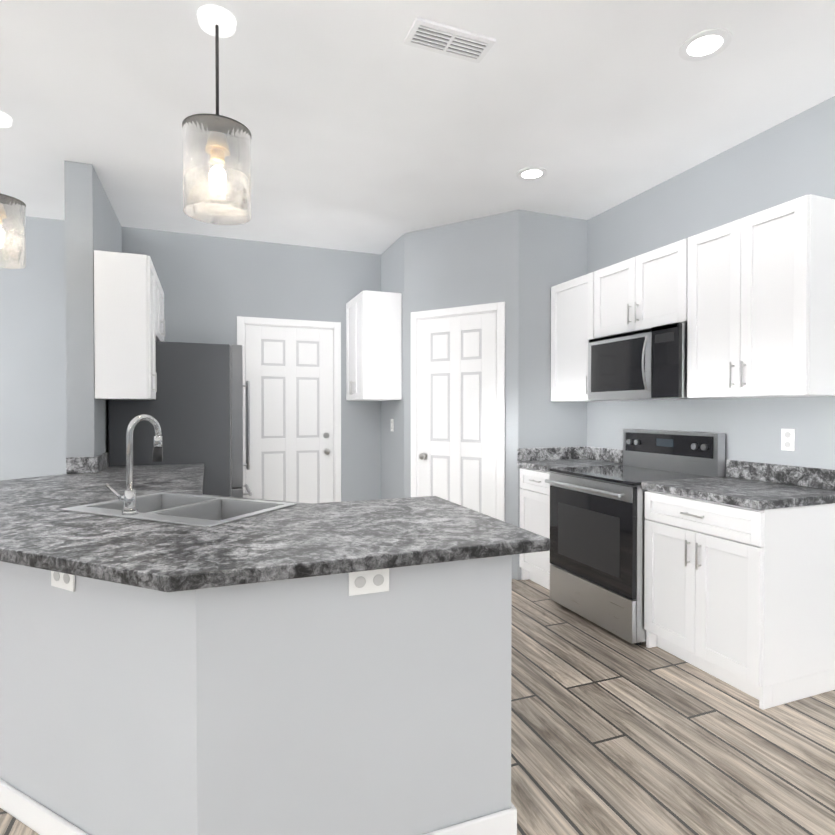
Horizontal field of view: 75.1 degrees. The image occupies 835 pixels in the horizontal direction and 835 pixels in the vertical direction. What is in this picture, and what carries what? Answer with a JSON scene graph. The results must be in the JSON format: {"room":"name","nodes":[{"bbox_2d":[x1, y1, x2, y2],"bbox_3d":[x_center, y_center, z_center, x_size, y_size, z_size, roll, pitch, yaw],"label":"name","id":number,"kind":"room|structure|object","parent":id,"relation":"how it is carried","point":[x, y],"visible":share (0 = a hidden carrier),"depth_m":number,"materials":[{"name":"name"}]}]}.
{"room":"kitchen","nodes":[
{"label":"kitchen","id":0,"kind":"room"},
{"bbox_2d":[64,161,121,466],"bbox_3d":[-2.320,-0.166,3.948,0.150,2.840,1.220,0,1,-21],"label":"wall","id":1,"kind":"structure","parent":0,"point":[92,223],"depth_m":3.38,"materials":[{"name":"grey paint"}]},
{"bbox_2d":[66,452,108,473],"bbox_3d":[-2.155,0.293,3.556,0.172,0.099,0.401,0,1,-21],"label":"backsplash","id":2,"kind":"structure","parent":1,"relation":"attached to","point":[98,463],"depth_m":3.38,"materials":[{"name":"stone"}]},
{"bbox_2d":[94,250,156,399],"bbox_3d":[-1.931,-0.587,3.640,0.351,0.930,0.368,0,1,-21],"label":"upper cabinet","id":3,"kind":"object","parent":1,"relation":"attached to","point":[124,332],"visible":1,"depth_m":3.47,"materials":[{"name":"white wood"}]},
{"bbox_2d":[155,271,164,341],"bbox_3d":[-2.149,-0.827,4.204,0.351,0.465,0.838,0,1,-21],"label":"upper cabinet","id":4,"kind":"object","parent":1,"relation":"attached to","point":[159,317],"visible":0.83,"depth_m":4.20,"materials":[{"name":"white wood"}]},
{"bbox_2d":[0,216,380,501],"bbox_3d":[-2.775,-0.173,4.491,7.670,2.840,0.120,0,1,-21],"label":"wall","id":5,"kind":"structure","parent":0,"point":[213,287],"depth_m":4.71,"materials":[{"name":"grey paint"}]},
{"bbox_2d":[237,316,340,502],"bbox_3d":[-1.163,0.168,5.005,0.944,2.147,0.082,0,1,-21],"label":"door","id":6,"kind":"structure","parent":5,"relation":"in","point":[291,374],"depth_m":5.04,"materials":[{"name":"white wood"}]},
{"bbox_2d":[0,555,511,834],"bbox_3d":[-1.154,0.840,2.088,2.387,0.875,1.827,0,1,-21],"label":"wall","id":7,"kind":"structure","parent":0,"point":[323,705],"depth_m":1.50,"materials":[{"name":"paint"}]},
{"bbox_2d":[0,779,88,834],"bbox_3d":[-1.564,1.237,1.900,1.502,0.085,1.731,0,1,-21],"label":"baseboard","id":8,"kind":"structure","parent":7,"relation":"attached to","point":[32,814],"depth_m":1.68,"materials":[{"name":"white wood"}]},
{"bbox_2d":[51,571,74,591],"bbox_3d":[-1.050,0.471,1.605,0.115,0.070,0.008,0,1,28],"label":"outlet","id":9,"kind":"object","parent":7,"relation":"attached to","point":[65,581],"visible":0.73,"depth_m":1.60,"materials":[{"name":"white plastic"}]},
{"bbox_2d":[0,464,549,592],"bbox_3d":[-1.367,0.376,2.521,2.682,0.039,2.900,0,1,-21],"label":"countertop","id":10,"kind":"structure","parent":7,"relation":"on","point":[39,529],"depth_m":1.66,"materials":[{"name":"stone"}]},
{"bbox_2d":[105,414,162,514],"bbox_3d":[-1.072,0.172,2.045,0.198,0.368,0.132,0,1,-21],"label":"faucet","id":11,"kind":"object","parent":10,"relation":"on","point":[128,497],"visible":1,"depth_m":2.00,"materials":[{"name":"silver metal"}]},
{"bbox_2d":[59,492,296,526],"bbox_3d":[-0.946,0.452,2.176,0.770,0.195,0.480,0,1,24],"label":"sink","id":12,"kind":"object","parent":10,"relation":"in","point":[196,510],"visible":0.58,"depth_m":2.27,"materials":[{"name":"silver metal"}]},
{"bbox_2d":[348,568,388,595],"bbox_3d":[-0.133,0.448,1.491,0.115,0.070,0.008,0,1,-21],"label":"outlet","id":13,"kind":"object","parent":7,"relation":"attached to","point":[367,582],"visible":0.88,"depth_m":1.49,"materials":[{"name":"white plastic"}]},
{"bbox_2d":[423,802,516,834],"bbox_3d":[-0.123,1.242,1.504,0.913,0.085,0.017,0,1,-21],"label":"baseboard","id":14,"kind":"structure","parent":7,"relation":"attached to","point":[504,822],"depth_m":1.63,"materials":[{"name":"white wood"}]},
{"bbox_2d":[381,234,403,498],"bbox_3d":[-0.191,-0.180,5.057,0.100,2.840,0.680,0,1,-21],"label":"wall","id":15,"kind":"structure","parent":0,"point":[392,442],"depth_m":4.98,"materials":[{"name":"grey paint"}]},
{"bbox_2d":[346,290,401,400],"bbox_3d":[-0.429,-0.626,4.990,0.383,0.935,0.616,0,1,-21],"label":"upper cabinet","id":16,"kind":"object","parent":15,"relation":"attached to","point":[373,345],"visible":1,"depth_m":4.73,"materials":[{"name":"white wood"}]},
{"bbox_2d":[391,419,393,430],"bbox_3d":[-0.237,0.071,5.021,0.010,0.115,0.070,0,1,-21],"label":"light switch","id":17,"kind":"object","parent":15,"relation":"attached to","point":[392,424],"visible":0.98,"depth_m":5.00,"materials":[{"name":"white plastic"}]},
{"bbox_2d":[0,579,834,834],"bbox_3d":[-1.131,1.328,0.406,7.790,0.060,8.960,0,1,-21],"label":"floor","id":18,"kind":"structure","parent":0,"point":[612,734],"depth_m":2.12,"materials":[{"name":"brown wood"}]},
{"bbox_2d":[108,341,251,497],"bbox_3d":[-1.839,0.349,4.320,0.969,1.800,0.784,0,1,-21],"label":"fridge","id":19,"kind":"object","parent":18,"relation":"on","point":[194,409],"visible":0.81,"depth_m":3.98,"materials":[{"name":"grey metal"}]},
{"bbox_2d":[519,467,550,589],"bbox_3d":[1.150,0.815,4.052,0.663,0.875,0.494,0,1,-21],"label":"base cabinet","id":20,"kind":"object","parent":18,"relation":"on","point":[535,506],"visible":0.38,"depth_m":3.99,"materials":[{"name":"white wood"}]},
{"bbox_2d":[517,446,622,471],"bbox_3d":[1.155,0.307,4.048,0.652,0.139,0.494,0,1,-21],"label":"countertop","id":21,"kind":"structure","parent":20,"relation":"on","point":[543,459],"depth_m":4.17,"materials":[{"name":"stone"}]},
{"bbox_2d":[545,429,724,644],"bbox_3d":[1.323,0.675,3.430,0.752,1.170,0.781,0,1,-21],"label":"range","id":22,"kind":"object","parent":18,"relation":"on","point":[597,520],"visible":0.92,"depth_m":3.28,"materials":[{"name":"silver metal"}]},
{"bbox_2d":[644,490,834,709],"bbox_3d":[1.642,0.831,2.773,0.663,0.875,0.676,0,1,-21],"label":"base cabinet","id":23,"kind":"object","parent":18,"relation":"on","point":[741,598],"visible":1,"depth_m":2.49,"materials":[{"name":"white wood"}]},
{"bbox_2d":[641,460,834,509],"bbox_3d":[1.650,0.323,2.763,0.652,0.139,0.688,0,1,-21],"label":"countertop","id":24,"kind":"structure","parent":23,"relation":"on","point":[758,486],"depth_m":2.73,"materials":[{"name":"stone"}]},
{"bbox_2d":[0,0,834,253],"bbox_3d":[-1.131,-1.572,0.370,7.790,0.060,8.960,0,1,-21],"label":"ceiling","id":25,"kind":"structure","parent":0,"point":[368,128],"depth_m":2.69,"materials":[{"name":"white paint"}]},
{"bbox_2d":[0,111,25,268],"bbox_3d":[-2.199,-1.190,2.830,0.256,0.764,0.256,0,1,-21],"label":"pendant light","id":26,"kind":"object","parent":25,"relation":"hanging from","point":[13,209],"visible":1,"depth_m":2.83,"materials":[{"name":"white"}]},
{"bbox_2d":[182,5,250,224],"bbox_3d":[-0.786,-1.181,2.131,0.256,0.764,0.256,0,1,-21],"label":"pendant light","id":27,"kind":"object","parent":25,"relation":"hanging from","point":[217,139],"visible":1,"depth_m":2.07,"materials":[{"name":"white"}]},
{"bbox_2d":[404,17,495,62],"bbox_3d":[0.133,-1.558,2.250,0.350,0.012,0.150,0,1,-21],"label":"ceiling vent","id":28,"kind":"object","parent":25,"relation":"in","point":[432,36],"visible":0.98,"depth_m":2.24,"materials":[{"name":"white metal"}]},
{"bbox_2d":[517,166,546,180],"bbox_3d":[0.740,-1.577,3.512,0.196,0.008,0.196,0,1,-21],"label":"recessed light","id":29,"kind":"object","parent":25,"relation":"in","point":[531,173],"visible":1,"depth_m":3.51,"materials":[{"name":"white plastic"}]},
{"bbox_2d":[679,28,731,60],"bbox_3d":[1.205,-1.561,2.277,0.196,0.008,0.196,0,1,-21],"label":"recessed light","id":30,"kind":"object","parent":25,"relation":"in","point":[704,44],"visible":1,"depth_m":2.27,"materials":[{"name":"white plastic"}]},
{"bbox_2d":[404,210,518,579],"bbox_3d":[0.356,-0.173,4.485,1.050,2.840,0.100,0,1,32],"label":"wall","id":31,"kind":"structure","parent":0,"point":[468,262],"depth_m":4.35,"materials":[{"name":"grey paint"}]},
{"bbox_2d":[411,302,504,521],"bbox_3d":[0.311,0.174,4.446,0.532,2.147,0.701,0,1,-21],"label":"pantry door","id":32,"kind":"structure","parent":31,"relation":"in","point":[458,405],"depth_m":4.42,"materials":[{"name":"white wood"}]},
{"bbox_2d":[518,210,587,579],"bbox_3d":[1.055,-0.171,4.326,0.640,2.840,0.100,0,1,-21],"label":"wall","id":33,"kind":"structure","parent":0,"point":[552,250],"depth_m":4.24,"materials":[{"name":"grey paint"}]},
{"bbox_2d":[587,96,834,476],"bbox_3d":[2.448,-0.139,1.766,0.120,2.840,8.960,0,1,-21],"label":"wall","id":34,"kind":"structure","parent":0,"point":[792,158],"depth_m":3.16,"materials":[{"name":"grey paint"}]},
{"bbox_2d":[551,272,601,401],"bbox_3d":[1.283,-0.573,4.080,0.383,0.900,0.506,0,1,-21],"label":"upper cabinet","id":35,"kind":"object","parent":34,"relation":"attached to","point":[572,317],"visible":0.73,"depth_m":4.03,"materials":[{"name":"white wood"}]},
{"bbox_2d":[594,238,687,337],"bbox_3d":[1.516,-0.780,3.470,0.383,0.470,0.785,0,1,-21],"label":"upper cabinet","id":36,"kind":"object","parent":34,"relation":"attached to","point":[645,290],"visible":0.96,"depth_m":3.36,"materials":[{"name":"white wood"}]},
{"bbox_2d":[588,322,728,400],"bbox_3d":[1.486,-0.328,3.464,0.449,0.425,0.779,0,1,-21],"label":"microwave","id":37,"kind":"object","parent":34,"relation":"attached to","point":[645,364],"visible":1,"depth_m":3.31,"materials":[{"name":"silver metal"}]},
{"bbox_2d":[687,194,834,397],"bbox_3d":[1.777,-0.557,2.796,0.383,0.900,0.655,0,1,-21],"label":"upper cabinet","id":38,"kind":"object","parent":34,"relation":"attached to","point":[761,307],"visible":1,"depth_m":2.63,"materials":[{"name":"white wood"}]},
{"bbox_2d":[781,429,794,450],"bbox_3d":[1.955,0.117,2.865,0.008,0.115,0.070,0,1,-21],"label":"outlet","id":39,"kind":"object","parent":34,"relation":"attached to","point":[787,439],"visible":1,"depth_m":2.86,"materials":[{"name":"white plastic"}]}
]}

